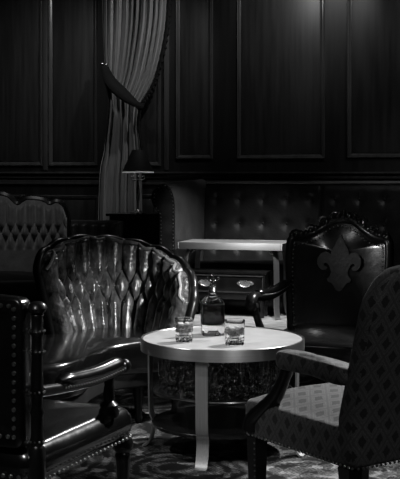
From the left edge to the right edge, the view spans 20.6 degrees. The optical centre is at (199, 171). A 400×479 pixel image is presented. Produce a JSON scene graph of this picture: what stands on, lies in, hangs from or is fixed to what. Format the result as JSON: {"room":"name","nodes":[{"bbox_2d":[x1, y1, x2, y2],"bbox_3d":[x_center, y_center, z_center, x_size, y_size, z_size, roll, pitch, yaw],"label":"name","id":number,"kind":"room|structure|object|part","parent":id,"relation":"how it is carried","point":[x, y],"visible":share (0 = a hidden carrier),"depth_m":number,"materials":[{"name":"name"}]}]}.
{"room":"bar","nodes":[
{"label":"bar","id":0,"kind":"room"},
{"bbox_2d":[0,0,399,211],"bbox_3d":[0.738,-0.508,11.152,8.400,3.700,0.160,0,0,16],"label":"wall","id":1,"kind":"structure","parent":0,"point":[224,159],"depth_m":11.21,"materials":[{"name":"black wood"}]},
{"bbox_2d":[0,0,38,160],"bbox_3d":[-2.083,-1.111,11.874,0.740,1.993,0.012,0,0,16],"label":"wall panel","id":2,"kind":"object","parent":1,"relation":"attached to","point":[19,19],"depth_m":11.83,"materials":[{"name":"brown wood"}]},
{"bbox_2d":[0,0,42,165],"bbox_3d":[-2.086,-1.111,11.865,0.840,2.093,0.026,0,0,16],"label":"trim","id":3,"kind":"structure","parent":1,"relation":"attached to","point":[40,163],"depth_m":11.75,"materials":[{"name":"black wood"}]},
{"bbox_2d":[43,0,47,169],"bbox_3d":[-1.649,-1.188,11.740,0.055,2.340,0.024,0,0,16],"label":"trim","id":4,"kind":"structure","parent":1,"relation":"attached to","point":[45,2],"depth_m":11.73,"materials":[{"name":"black wood"}]},
{"bbox_2d":[13,195,98,219],"bbox_3d":[-1.555,0.442,11.713,1.037,0.394,0.027,0,0,16],"label":"trim","id":5,"kind":"structure","parent":1,"relation":"attached to","point":[96,197],"depth_m":11.64,"materials":[{"name":"black wood"}]},
{"bbox_2d":[17,199,95,219],"bbox_3d":[-1.552,0.442,11.722,0.937,0.294,0.013,0,0,16],"label":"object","id":6,"kind":"structure","parent":1,"relation":"attached to","point":[78,209],"depth_m":11.63,"materials":[{"name":"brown wood"}]},
{"bbox_2d":[48,0,97,165],"bbox_3d":[-1.347,-1.111,11.653,0.559,2.094,0.026,0,0,16],"label":"trim","id":7,"kind":"structure","parent":1,"relation":"attached to","point":[50,2],"depth_m":11.71,"materials":[{"name":"black wood"}]},
{"bbox_2d":[53,0,93,160],"bbox_3d":[-1.344,-1.111,11.662,0.459,1.994,0.012,0,0,16],"label":"wall panel","id":8,"kind":"object","parent":1,"relation":"attached to","point":[73,20],"depth_m":11.65,"materials":[{"name":"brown wood"}]},
{"bbox_2d":[142,199,152,211],"bbox_3d":[-0.686,0.376,11.474,0.419,0.192,0.012,0,0,16],"label":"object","id":9,"kind":"structure","parent":1,"relation":"attached to","point":[147,206],"depth_m":11.43,"materials":[{"name":"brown wood"}]},
{"bbox_2d":[140,86,155,160],"bbox_3d":[-0.665,-1.110,11.468,0.440,1.995,0.012,0,0,16],"label":"wall panel","id":10,"kind":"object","parent":1,"relation":"attached to","point":[148,114],"depth_m":11.42,"materials":[{"name":"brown wood"}]},
{"bbox_2d":[142,194,157,211],"bbox_3d":[-0.689,0.376,11.464,0.519,0.292,0.026,0,0,16],"label":"trim","id":11,"kind":"structure","parent":1,"relation":"attached to","point":[143,195],"depth_m":11.41,"materials":[{"name":"black wood"}]},
{"bbox_2d":[150,70,160,165],"bbox_3d":[-0.667,-1.110,11.458,0.540,2.095,0.026,0,0,16],"label":"trim","id":12,"kind":"structure","parent":1,"relation":"attached to","point":[158,163],"depth_m":11.38,"materials":[{"name":"black wood"}]},
{"bbox_2d":[164,36,168,169],"bbox_3d":[-0.345,-1.188,11.367,0.055,2.340,0.024,0,0,16],"label":"trim","id":13,"kind":"structure","parent":1,"relation":"attached to","point":[166,57],"depth_m":11.36,"materials":[{"name":"black wood"}]},
{"bbox_2d":[176,0,212,158],"bbox_3d":[-0.061,-1.146,11.284,0.396,2.025,0.026,0,0,16],"label":"trim","id":14,"kind":"structure","parent":1,"relation":"attached to","point":[178,156],"depth_m":11.28,"materials":[{"name":"black wood"}]},
{"bbox_2d":[181,0,207,153],"bbox_3d":[-0.058,-1.146,11.294,0.296,1.924,0.012,0,0,16],"label":"wall panel","id":15,"kind":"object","parent":1,"relation":"attached to","point":[194,13],"depth_m":11.29,"materials":[{"name":"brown wood"}]},
{"bbox_2d":[0,172,399,184],"bbox_3d":[0.706,0.065,11.041,8.400,0.135,0.070,0,0,16],"label":"trim","id":16,"kind":"structure","parent":1,"relation":"attached to","point":[171,175],"depth_m":11.22,"materials":[{"name":"black wood"}]},
{"bbox_2d":[237,0,324,158],"bbox_3d":[0.805,-1.144,11.036,0.900,2.027,0.026,0,0,16],"label":"trim","id":17,"kind":"structure","parent":1,"relation":"attached to","point":[322,155],"depth_m":11.02,"materials":[{"name":"black wood"}]},
{"bbox_2d":[242,0,319,153],"bbox_3d":[0.808,-1.144,11.045,0.800,1.927,0.012,0,0,16],"label":"wall panel","id":18,"kind":"object","parent":1,"relation":"attached to","point":[281,38],"depth_m":11.04,"materials":[{"name":"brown wood"}]},
{"bbox_2d":[347,0,399,157],"bbox_3d":[1.862,-1.147,10.733,0.861,2.021,0.027,0,0,16],"label":"trim","id":19,"kind":"structure","parent":1,"relation":"attached to","point":[349,155],"depth_m":10.84,"materials":[{"name":"black wood"}]},
{"bbox_2d":[352,0,399,152],"bbox_3d":[1.865,-1.147,10.742,0.761,1.921,0.013,0,0,16],"label":"wall panel","id":20,"kind":"object","parent":1,"relation":"attached to","point":[375,23],"depth_m":10.78,"materials":[{"name":"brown wood"}]},
{"bbox_2d":[31,311,399,478],"bbox_3d":[-1.055,1.392,4.899,8.800,0.100,13.250,0,0,16],"label":"floor","id":21,"kind":"structure","parent":0,"point":[167,456],"depth_m":5.13,"materials":[{"name":"carpet"}]},
{"bbox_2d":[0,191,71,302],"bbox_3d":[-1.888,0.751,9.240,1.595,1.181,0.720,0,0,-4],"label":"settee","id":22,"kind":"object","parent":21,"relation":"on","point":[29,223],"visible":0.7,"depth_m":9.40,"materials":[{"name":"grey fabric"}]},
{"bbox_3d":[-1.903,0.937,9.188,1.544,0.209,0.620,0,0,-4],"label":"seat","id":23,"kind":"part","parent":22,"relation":"part of","materials":[{"name":"black leather"}]},
{"bbox_3d":[-1.922,0.574,9.457,1.544,0.737,0.282,0,0,-4],"label":"backrest","id":24,"kind":"part","parent":22,"relation":"part of","materials":[{"name":"grey fabric"}]},
{"bbox_3d":[-1.909,0.542,9.539,1.595,0.762,0.064,0,0,-4],"label":"crest rail","id":25,"kind":"part","parent":22,"relation":"part of","materials":[{"name":"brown wood"}]},
{"bbox_2d":[0,294,133,478],"bbox_3d":[-0.698,0.875,4.081,0.718,0.935,0.808,0,0,23],"label":"armchair","id":26,"kind":"object","parent":21,"relation":"on","point":[40,437],"visible":1,"depth_m":3.65,"materials":[{"name":"black leather"}]},
{"bbox_3d":[-0.853,0.655,3.716,0.539,0.452,0.015,0,0,23],"label":"nail trim","id":27,"kind":"part","parent":26,"relation":"part of","materials":[{"name":"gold metal"}]},
{"bbox_3d":[-0.847,1.007,3.730,0.615,0.017,0.015,0,0,23],"label":"nail trim","id":28,"kind":"part","parent":26,"relation":"part of","materials":[{"name":"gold metal"}]},
{"bbox_3d":[-0.835,0.660,3.759,0.580,0.505,0.109,0,0,23],"label":"backrest","id":29,"kind":"part","parent":26,"relation":"part of","materials":[{"name":"black leather"}]},
{"bbox_3d":[-0.537,0.902,3.628,0.054,0.880,0.054,0,0,23],"label":"post","id":30,"kind":"part","parent":26,"relation":"part of","materials":[{"name":"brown wood"}]},
{"bbox_3d":[-0.695,0.967,4.088,0.650,0.150,0.775,0,0,23],"label":"seat","id":31,"kind":"part","parent":26,"relation":"part of","materials":[{"name":"black leather"}]},
{"bbox_3d":[-0.404,0.741,3.941,0.051,0.065,0.644,0,0,23],"label":"arm","id":32,"kind":"part","parent":26,"relation":"part of","materials":[{"name":"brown wood"}]},
{"bbox_3d":[-0.681,1.024,4.122,0.668,0.014,0.719,0,0,23],"label":"nail trim","id":33,"kind":"part","parent":26,"relation":"part of","materials":[{"name":"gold metal"}]},
{"bbox_3d":[-0.369,0.743,3.948,0.008,0.024,0.451,0,0,23],"label":"nail trim","id":34,"kind":"part","parent":26,"relation":"part of","materials":[{"name":"metal"}]},
{"bbox_3d":[-0.344,0.832,4.149,0.080,0.180,0.079,0,0,23],"label":"arm post","id":35,"kind":"part","parent":26,"relation":"part of","materials":[{"name":"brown wood"}]},
{"bbox_3d":[-0.301,1.190,4.288,0.084,0.305,0.084,0,0,23],"label":"leg","id":36,"kind":"part","parent":26,"relation":"part of","materials":[{"name":"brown wood"}]},
{"bbox_2d":[71,220,123,237],"bbox_3d":[-1.057,0.895,10.111,0.573,0.894,0.570,0,0,16],"label":"sofa","id":37,"kind":"object","parent":21,"relation":"on","point":[90,227],"visible":0.2,"depth_m":10.20,"materials":[{"name":"leather"}]},
{"bbox_2d":[31,234,197,422],"bbox_3d":[-0.668,0.853,5.826,0.867,0.978,1.523,0,0,38],"label":"armchair","id":38,"kind":"object","parent":21,"relation":"on","point":[101,294],"visible":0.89,"depth_m":6.18,"materials":[{"name":"polished black leather"},{"name":"dark wood"}]},
{"bbox_3d":[-0.675,0.976,5.763,0.735,0.193,1.432,0,0,34],"label":"seat","id":39,"kind":"part","parent":38,"relation":"part of","materials":[{"name":"black leather"}]},
{"bbox_3d":[-0.667,1.105,5.767,0.662,0.075,1.289,0,0,34],"label":"seat rail","id":40,"kind":"part","parent":38,"relation":"part of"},
{"bbox_3d":[-0.467,0.704,6.240,0.918,0.686,0.560,0,0,0],"label":"crest rail","id":41,"kind":"part","parent":38,"relation":"part of","materials":[{"name":"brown wood"}]},
{"bbox_3d":[-0.440,0.712,6.255,0.869,0.659,0.472,0,0,8],"label":"backrest","id":42,"kind":"part","parent":38,"relation":"part of","materials":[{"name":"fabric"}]},
{"bbox_3d":[-0.330,1.237,5.900,0.064,0.210,0.062,0,0,0],"label":"leg","id":43,"kind":"part","parent":38,"relation":"part of","materials":[{"name":"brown wood"}]},
{"bbox_3d":[-0.140,1.237,6.100,0.064,0.210,0.062,0,0,0],"label":"leg","id":44,"kind":"part","parent":38,"relation":"part of","materials":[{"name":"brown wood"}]},
{"bbox_2d":[106,212,159,244],"bbox_3d":[-0.626,0.861,10.724,0.460,0.922,0.474,0,0,16],"label":"side table","id":45,"kind":"object","parent":21,"relation":"on","point":[142,226],"visible":0.28,"depth_m":10.52,"materials":[{"name":"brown wood"}]},
{"bbox_3d":[-0.775,0.851,10.552,0.180,0.742,0.018,0,0,16],"label":"door","id":46,"kind":"part","parent":45,"relation":"part of","materials":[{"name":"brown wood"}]},
{"bbox_2d":[122,150,153,212],"bbox_3d":[-0.605,0.092,10.725,0.306,0.614,0.306,0,0,16],"label":"table lamp","id":47,"kind":"object","parent":45,"relation":"on","point":[137,162],"visible":1,"depth_m":10.65,"materials":[{"name":"metal"}]},
{"bbox_3d":[-0.605,0.204,10.725,0.042,0.330,0.041,0,0,16],"label":"stem","id":48,"kind":"part","parent":47,"relation":"part of","materials":[{"name":"metal"}]},
{"bbox_3d":[-0.605,-0.111,10.725,0.304,0.208,0.304,0,0,16],"label":"lamp shade","id":49,"kind":"part","parent":47,"relation":"part of","materials":[{"name":"black fabric"}]},
{"bbox_3d":[-0.590,0.851,10.499,0.180,0.742,0.018,0,0,16],"label":"door","id":50,"kind":"part","parent":45,"relation":"part of","materials":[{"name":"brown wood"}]},
{"bbox_2d":[140,326,304,472],"bbox_3d":[0.108,1.069,5.300,0.790,0.547,0.790,0,0,0],"label":"cocktail table","id":51,"kind":"object","parent":21,"relation":"on","point":[203,422],"visible":0.64,"depth_m":5.10,"materials":[{"name":"metal"}]},
{"bbox_3d":[-0.248,1.097,5.402,0.057,0.491,0.057,0,0,16],"label":"leg","id":52,"kind":"part","parent":51,"relation":"part of","materials":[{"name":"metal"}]},
{"bbox_2d":[165,364,180,393],"bbox_3d":[-0.127,0.972,5.157,0.072,0.130,0.072,0,0,-29],"label":"crystal glass","id":53,"kind":"object","parent":51,"relation":"on","point":[172,371],"visible":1,"depth_m":5.13,"materials":[{"name":"white"}]},
{"bbox_2d":[177,360,183,380],"bbox_3d":[-0.084,0.972,5.497,0.072,0.130,0.072,0,0,-31],"label":"crystal glass","id":54,"kind":"object","parent":51,"relation":"on","point":[181,363],"visible":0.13,"depth_m":5.47,"materials":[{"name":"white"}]},
{"bbox_2d":[175,317,192,342],"bbox_3d":[-0.075,0.743,5.175,0.087,0.112,0.087,0,0,0],"label":"tumbler","id":55,"kind":"object","parent":51,"relation":"on","point":[183,325],"visible":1,"depth_m":5.14,"materials":[{"name":"clear glass"}]},
{"bbox_2d":[183,367,194,397],"bbox_3d":[-0.041,0.972,5.069,0.072,0.130,0.072,0,0,-2],"label":"crystal glass","id":56,"kind":"object","parent":51,"relation":"on","point":[188,373],"visible":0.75,"depth_m":5.04,"materials":[{"name":"white"}]},
{"bbox_2d":[184,361,194,367],"bbox_3d":[-0.040,0.972,5.322,0.072,0.130,0.072,0,0,-36],"label":"crystal glass","id":57,"kind":"object","parent":51,"relation":"on","point":[187,364],"visible":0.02,"depth_m":5.29,"materials":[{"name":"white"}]},
{"bbox_2d":[152,405,247,439],"bbox_3d":[0.108,1.201,5.300,0.676,0.018,0.676,0,0,0],"label":"shelf","id":58,"kind":"object","parent":51,"relation":"attached to","point":[225,422],"depth_m":5.23,"materials":[{"name":"black paint"}]},
{"bbox_3d":[0.006,1.097,4.944,0.057,0.491,0.057,0,0,16],"label":"leg","id":59,"kind":"part","parent":51,"relation":"part of","materials":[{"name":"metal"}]},
{"bbox_2d":[208,363,213,370],"bbox_3d":[0.033,0.972,5.430,0.072,0.130,0.072,0,0,-13],"label":"crystal glass","id":60,"kind":"object","parent":51,"relation":"on","point":[210,365],"visible":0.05,"depth_m":5.40,"materials":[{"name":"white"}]},
{"bbox_2d":[201,274,224,335],"bbox_3d":[0.062,0.648,5.400,0.112,0.300,0.112,0,0,-7],"label":"decanter","id":61,"kind":"object","parent":51,"relation":"on","point":[212,305],"visible":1,"depth_m":5.35,"materials":[{"name":"clear glass"}]},
{"bbox_2d":[208,369,223,399],"bbox_3d":[0.074,0.972,5.027,0.072,0.130,0.072,0,0,-25],"label":"crystal glass","id":62,"kind":"object","parent":51,"relation":"on","point":[215,376],"visible":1,"depth_m":5.00,"materials":[{"name":"white"}]},
{"bbox_2d":[153,380,291,404],"bbox_3d":[0.108,1.044,5.300,0.670,0.014,0.670,0,0,0],"label":"glass shelf","id":63,"kind":"object","parent":51,"relation":"attached to","point":[230,399],"depth_m":5.06,"materials":[{"name":"clear glass"}]},
{"bbox_2d":[218,364,232,394],"bbox_3d":[0.119,0.972,5.150,0.072,0.130,0.072,0,0,-33],"label":"crystal glass","id":64,"kind":"object","parent":51,"relation":"on","point":[228,369],"visible":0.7,"depth_m":5.12,"materials":[{"name":"white"}]},
{"bbox_2d":[226,363,239,382],"bbox_3d":[0.163,0.972,5.440,0.072,0.130,0.072,0,0,-7],"label":"crystal glass","id":65,"kind":"object","parent":51,"relation":"on","point":[235,365],"visible":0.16,"depth_m":5.41,"materials":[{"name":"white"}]},
{"bbox_2d":[224,318,244,345],"bbox_3d":[0.160,0.741,5.085,0.096,0.116,0.096,0,0,-11],"label":"tumbler","id":66,"kind":"object","parent":51,"relation":"on","point":[234,328],"visible":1,"depth_m":5.05,"materials":[{"name":"clear glass"}]},
{"bbox_2d":[235,369,250,399],"bbox_3d":[0.196,0.972,5.039,0.072,0.130,0.072,0,0,-4],"label":"crystal glass","id":67,"kind":"object","parent":51,"relation":"on","point":[242,376],"visible":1,"depth_m":5.01,"materials":[{"name":"white"}]},
{"bbox_2d":[241,362,256,391],"bbox_3d":[0.232,0.972,5.216,0.072,0.130,0.072,0,0,-23],"label":"crystal glass","id":68,"kind":"object","parent":51,"relation":"on","point":[245,365],"visible":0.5,"depth_m":5.19,"materials":[{"name":"white"}]},
{"bbox_2d":[255,362,258,385],"bbox_3d":[0.251,0.972,5.344,0.072,0.130,0.072,0,0,43],"label":"crystal glass","id":69,"kind":"object","parent":51,"relation":"on","point":[257,363],"visible":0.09,"depth_m":5.32,"materials":[{"name":"white"}]},
{"bbox_2d":[257,366,271,395],"bbox_3d":[0.300,0.972,5.103,0.072,0.130,0.072,0,0,-5],"label":"crystal glass","id":70,"kind":"object","parent":51,"relation":"on","point":[264,373],"visible":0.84,"depth_m":5.07,"materials":[{"name":"white"}]},
{"bbox_2d":[262,360,270,365],"bbox_3d":[0.343,0.972,5.444,0.072,0.130,0.072,0,0,-19],"label":"crystal glass","id":71,"kind":"object","parent":51,"relation":"on","point":[264,363],"visible":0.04,"depth_m":5.41,"materials":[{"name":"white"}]},
{"bbox_2d":[270,362,279,386],"bbox_3d":[0.366,0.972,5.206,0.072,0.130,0.072,0,0,-24],"label":"crystal glass","id":72,"kind":"object","parent":51,"relation":"on","point":[275,370],"visible":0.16,"depth_m":5.18,"materials":[{"name":"white"}]},
{"bbox_3d":[0.464,1.097,5.198,0.057,0.491,0.057,0,0,16],"label":"leg","id":73,"kind":"part","parent":51,"relation":"part of","materials":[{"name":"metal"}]},
{"bbox_2d":[193,313,286,329],"bbox_3d":[0.263,1.335,9.748,1.120,0.012,1.100,0,0,16],"label":"rug","id":74,"kind":"object","parent":21,"relation":"on","point":[269,321],"visible":0.18,"depth_m":9.85,"materials":[{"name":"grey carpet"}]},
{"bbox_2d":[177,239,285,319],"bbox_3d":[0.332,0.985,10.207,0.980,0.684,0.500,0,0,16],"label":"dining table","id":75,"kind":"object","parent":74,"relation":"on","point":[272,246],"visible":0.73,"depth_m":10.01,"materials":[{"name":"wood"}]},
{"bbox_3d":[-0.114,1.016,10.146,0.111,0.624,0.055,0,0,-29],"label":"leg","id":76,"kind":"part","parent":75,"relation":"part of","materials":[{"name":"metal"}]},
{"bbox_3d":[-0.014,1.016,10.495,0.055,0.624,0.111,0,0,-29],"label":"leg","id":77,"kind":"part","parent":75,"relation":"part of","materials":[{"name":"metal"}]},
{"bbox_3d":[0.677,1.016,9.919,0.055,0.624,0.111,0,0,-29],"label":"leg","id":78,"kind":"part","parent":75,"relation":"part of","materials":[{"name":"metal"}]},
{"bbox_3d":[0.777,1.016,10.268,0.111,0.624,0.055,0,0,-29],"label":"leg","id":79,"kind":"part","parent":75,"relation":"part of","materials":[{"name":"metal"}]},
{"bbox_2d":[193,268,271,317],"bbox_3d":[0.262,1.118,10.144,0.760,0.422,0.260,0,0,16],"label":"chest","id":80,"kind":"object","parent":74,"relation":"on","point":[237,284],"visible":0.68,"depth_m":10.04,"materials":[{"name":"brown wood"}]},
{"bbox_3d":[0.056,1.015,10.099,0.160,0.058,0.008,0,0,16],"label":"handle plate","id":81,"kind":"part","parent":80,"relation":"part of","materials":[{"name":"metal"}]},
{"bbox_3d":[0.238,1.019,10.061,0.660,0.135,0.020,0,0,16],"label":"drawer","id":82,"kind":"part","parent":80,"relation":"part of","materials":[{"name":"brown wood"}]},
{"bbox_3d":[0.408,1.015,9.985,0.119,0.065,0.036,0,0,16],"label":"handle","id":83,"kind":"part","parent":80,"relation":"part of","materials":[{"name":"metal"}]},
{"bbox_3d":[0.412,1.015,9.997,0.160,0.058,0.008,0,0,16],"label":"handle plate","id":84,"kind":"part","parent":80,"relation":"part of","materials":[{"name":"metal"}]},
{"bbox_2d":[151,179,399,313],"bbox_3d":[1.236,0.720,10.310,3.197,1.295,1.124,0,0,16],"label":"banquette","id":85,"kind":"object","parent":21,"relation":"on","point":[200,208],"visible":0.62,"depth_m":10.65,"materials":[{"name":"black leather"}]},
{"bbox_3d":[-0.338,0.744,10.183,0.201,1.247,0.013,0,0,16],"label":"nail trim","id":86,"kind":"part","parent":85,"relation":"part of","materials":[{"name":"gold metal"}]},
{"bbox_3d":[-0.161,0.706,10.718,0.249,1.267,1.101,0,0,19],"label":"arm","id":87,"kind":"part","parent":85,"relation":"part of","materials":[{"name":"leather"}]},
{"bbox_3d":[1.389,1.012,10.414,2.940,0.339,0.440,0,0,16],"label":"seat","id":88,"kind":"part","parent":85,"relation":"part of","materials":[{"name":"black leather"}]},
{"bbox_3d":[1.478,0.512,10.648,2.900,0.820,0.340,0,0,16],"label":"backrest","id":89,"kind":"part","parent":85,"relation":"part of","materials":[{"name":"black leather"}]},
{"bbox_2d":[245,209,393,387],"bbox_3d":[0.728,0.780,6.227,0.755,1.122,0.734,0,0,22],"label":"carved armchair","id":90,"kind":"object","parent":21,"relation":"on","point":[330,267],"visible":0.65,"depth_m":6.43,"materials":[{"name":"black leather"}]},
{"bbox_3d":[0.394,0.702,6.274,0.072,0.143,0.569,0,0,27],"label":"arm","id":91,"kind":"part","parent":90,"relation":"part of","materials":[{"name":"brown wood"}]},
{"bbox_3d":[0.551,1.178,6.515,0.072,0.326,0.094,0,0,-29],"label":"leg","id":92,"kind":"part","parent":90,"relation":"part of","materials":[{"name":"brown wood"}]},
{"bbox_3d":[0.705,0.955,6.170,0.600,0.174,0.580,0,0,22],"label":"seat","id":93,"kind":"part","parent":90,"relation":"part of","materials":[{"name":"black leather"}]},
{"bbox_3d":[0.810,0.614,6.425,0.548,0.607,0.152,0,0,22],"label":"nail trim","id":94,"kind":"part","parent":90,"relation":"part of","materials":[{"name":"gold metal"}]},
{"bbox_3d":[0.827,0.617,6.468,0.572,0.650,0.205,0,0,22],"label":"backrest","id":95,"kind":"part","parent":90,"relation":"part of","materials":[{"name":"black leather"}]},
{"bbox_3d":[0.827,0.600,6.467,0.650,0.688,0.215,0,0,22],"label":"frame","id":96,"kind":"part","parent":90,"relation":"part of","materials":[{"name":"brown wood"}]},
{"bbox_2d":[242,265,399,478],"bbox_3d":[0.647,0.827,4.201,0.670,1.030,0.804,0,0,-33],"label":"armchair","id":97,"kind":"object","parent":21,"relation":"on","point":[351,422],"visible":1,"depth_m":3.88,"materials":[{"name":"fabric"}]},
{"bbox_3d":[0.226,1.192,4.346,0.060,0.300,0.060,0,0,-33],"label":"leg","id":98,"kind":"part","parent":97,"relation":"part of","materials":[{"name":"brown wood"}]},
{"bbox_3d":[0.600,0.932,4.272,0.620,0.219,0.625,0,0,-33],"label":"seat","id":99,"kind":"part","parent":97,"relation":"part of","materials":[{"name":"fabric"}]},
{"bbox_3d":[0.603,1.030,4.268,0.634,0.012,0.644,0,0,-33],"label":"nail trim","id":100,"kind":"part","parent":97,"relation":"part of","materials":[{"name":"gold metal"}]},
{"bbox_3d":[0.423,0.709,4.024,0.086,0.083,0.425,0,0,-33],"label":"arm","id":101,"kind":"part","parent":97,"relation":"part of","materials":[{"name":"fabric"}]},
{"bbox_3d":[0.532,1.192,3.881,0.060,0.300,0.075,0,0,-33],"label":"leg","id":102,"kind":"part","parent":97,"relation":"part of","materials":[{"name":"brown wood"}]},
{"bbox_3d":[0.680,1.192,4.646,0.060,0.300,0.060,0,0,-33],"label":"leg","id":103,"kind":"part","parent":97,"relation":"part of","materials":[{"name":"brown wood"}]},
{"bbox_3d":[0.799,0.677,3.971,0.620,0.730,0.252,0,0,-33],"label":"backrest","id":104,"kind":"part","parent":97,"relation":"part of","materials":[{"name":"fabric"}]},
{"bbox_3d":[0.791,1.030,3.979,0.632,0.012,0.025,0,0,-33],"label":"nail trim","id":105,"kind":"part","parent":97,"relation":"part of","materials":[{"name":"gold metal"}]},
{"bbox_3d":[-1.055,-2.408,4.899,8.800,0.100,13.250,0,0,16],"label":"ceiling","id":106,"kind":"structure","parent":0,"visible":0},
{"bbox_2d":[98,0,171,219],"bbox_3d":[-0.666,-0.647,11.296,0.855,4.591,0.164,0,0,17],"label":"curtain","id":107,"kind":"object","parent":106,"relation":"hanging from","point":[135,32],"visible":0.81,"depth_m":11.32,"materials":[{"name":"fabric"}]},
{"bbox_2d":[100,62,143,109],"bbox_3d":[-0.869,-0.881,11.273,0.246,0.519,0.653,0,0,-44],"label":"tieback","id":108,"kind":"object","parent":107,"relation":"attached to","point":[110,81],"visible":1,"depth_m":11.14,"materials":[{"name":"fabric"}]}
]}

